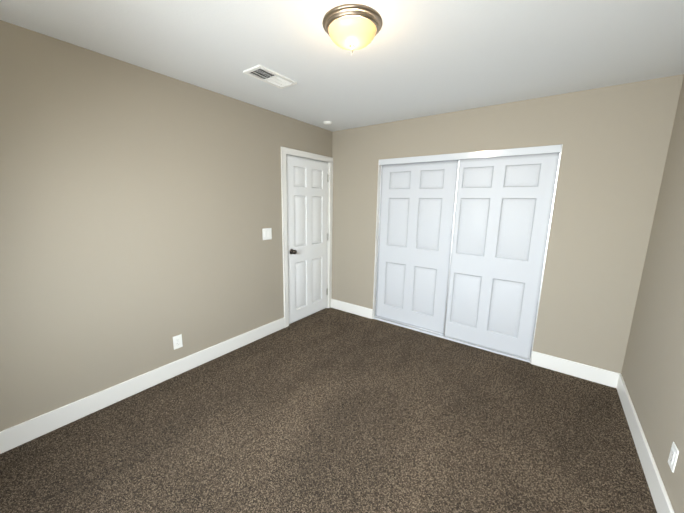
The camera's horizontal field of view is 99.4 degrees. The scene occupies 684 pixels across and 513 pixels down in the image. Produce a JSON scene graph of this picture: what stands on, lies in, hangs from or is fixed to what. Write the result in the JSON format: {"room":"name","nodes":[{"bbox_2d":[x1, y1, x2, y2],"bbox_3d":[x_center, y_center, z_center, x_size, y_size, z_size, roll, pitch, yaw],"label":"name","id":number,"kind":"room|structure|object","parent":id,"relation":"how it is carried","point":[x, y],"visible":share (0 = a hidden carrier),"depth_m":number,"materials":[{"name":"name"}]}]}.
{"room":"empty bedroom","nodes":[
{"label":"empty bedroom","id":0,"kind":"room"},
{"bbox_2d":[0,20,331,431],"bbox_3d":[-1.262,0.273,2.756,0.120,3.440,3.820,8,13,35],"label":"wall","id":1,"kind":"structure","parent":0,"point":[140,208],"depth_m":2.08,"materials":[{"name":"beige paint"}]},
{"bbox_2d":[0,317,284,453],"bbox_3d":[-1.479,0.983,2.481,0.018,0.135,2.639,8,13,35],"label":"baseboard","id":2,"kind":"structure","parent":1,"relation":"attached to","point":[26,431],"depth_m":2.19,"materials":[{"name":"white paint"}]},
{"bbox_2d":[173,334,182,349],"bbox_3d":[-1.425,0.742,2.515,0.008,0.116,0.072,8,13,35],"label":"electrical outlet","id":3,"kind":"object","parent":1,"relation":"attached to","point":[177,341],"visible":1,"depth_m":2.51,"materials":[{"name":"white plastic"}]},
{"bbox_2d":[262,228,271,239],"bbox_3d":[-0.814,-0.245,3.159,0.013,0.124,0.120,8,13,35],"label":"switch plate","id":4,"kind":"object","parent":1,"relation":"attached to","point":[267,233],"visible":1,"depth_m":3.16,"materials":[{"name":"white plastic"}]},
{"bbox_2d":[281,146,332,327],"bbox_3d":[-0.461,-0.233,3.750,0.141,2.109,0.918,8,13,35],"label":"door frame","id":5,"kind":"structure","parent":1,"relation":"attached to","point":[290,151],"depth_m":3.50,"materials":[{"name":"white paint"}]},
{"bbox_2d":[286,154,328,323],"bbox_3d":[-0.406,-0.199,3.724,0.107,2.025,0.758,8,13,35],"label":"entry door","id":6,"kind":"structure","parent":1,"relation":"in","point":[307,207],"depth_m":3.69,"materials":[{"name":"white paint"}]},
{"bbox_2d":[0,308,656,512],"bbox_3d":[0.035,1.226,1.957,3.365,0.100,3.820,8,13,35],"label":"floor","id":7,"kind":"structure","parent":0,"point":[329,410],"depth_m":1.88,"materials":[{"name":"carpet"}]},
{"bbox_2d":[0,0,683,131],"bbox_3d":[0.078,-1.272,1.499,3.365,0.100,3.820,8,13,35],"label":"ceiling","id":8,"kind":"structure","parent":0,"point":[416,58],"depth_m":1.75,"materials":[{"name":"white paint"}]},
{"bbox_2d":[243,64,296,88],"bbox_3d":[-0.538,-1.355,2.198,0.188,0.011,0.363,8,13,35],"label":"ceiling vent","id":9,"kind":"object","parent":8,"relation":"in","point":[266,75],"visible":1,"depth_m":2.18,"materials":[{"name":"white plastic"}]},
{"bbox_2d":[322,4,381,53],"bbox_3d":[0.054,-1.155,1.540,0.315,0.146,0.315,8,13,35],"label":"ceiling light","id":10,"kind":"object","parent":8,"relation":"attached to","point":[351,27],"visible":0.98,"depth_m":1.45,"materials":[{"name":"glass"}]},
{"bbox_2d":[331,74,683,373],"bbox_3d":[1.140,0.217,3.291,3.125,3.440,0.120,8,13,35],"label":"wall","id":11,"kind":"structure","parent":0,"point":[614,140],"depth_m":2.50,"materials":[{"name":"beige paint"}]},
{"bbox_2d":[331,299,372,318],"bbox_3d":[0.123,0.724,4.047,0.697,0.135,0.014,8,13,35],"label":"baseboard","id":12,"kind":"structure","parent":11,"relation":"attached to","point":[340,305],"depth_m":4.02,"materials":[{"name":"white paint"}]},
{"bbox_2d":[373,144,561,362],"bbox_3d":[1.173,-0.068,3.204,1.774,2.033,0.110,8,13,35],"label":"sliding doors","id":13,"kind":"structure","parent":11,"relation":"in","point":[462,242],"depth_m":3.06,"materials":[{"name":"white paint"}]},
{"bbox_2d":[373,144,562,362],"bbox_3d":[1.179,-0.070,3.212,1.779,2.034,0.122,8,13,35],"label":"door frame","id":14,"kind":"structure","parent":11,"relation":"attached to","point":[377,233],"depth_m":3.62,"materials":[{"name":"white paint"}]},
{"bbox_2d":[531,351,615,386],"bbox_3d":[2.081,1.016,2.642,0.594,0.135,0.018,8,13,35],"label":"baseboard","id":15,"kind":"structure","parent":11,"relation":"attached to","point":[594,374],"depth_m":2.62,"materials":[{"name":"white paint"}]},
{"bbox_2d":[621,76,683,512],"bbox_3d":[1.366,0.172,0.790,0.120,2.440,3.820,8,13,35],"label":"wall","id":16,"kind":"structure","parent":0,"point":[652,373],"depth_m":1.80,"materials":[{"name":"beige paint"}]},
{"bbox_2d":[612,373,673,512],"bbox_3d":[1.290,1.297,1.036,0.022,0.135,3.584,8,13,35],"label":"baseboard","id":17,"kind":"structure","parent":16,"relation":"attached to","point":[661,500],"depth_m":1.71,"materials":[{"name":"white paint"}]},
{"bbox_2d":[668,442,678,472],"bbox_3d":[1.613,0.977,1.413,0.008,0.116,0.072,8,13,35],"label":"electrical outlet","id":18,"kind":"object","parent":16,"relation":"attached to","point":[673,456],"visible":1,"depth_m":1.40,"materials":[{"name":"white plastic"}]}
]}

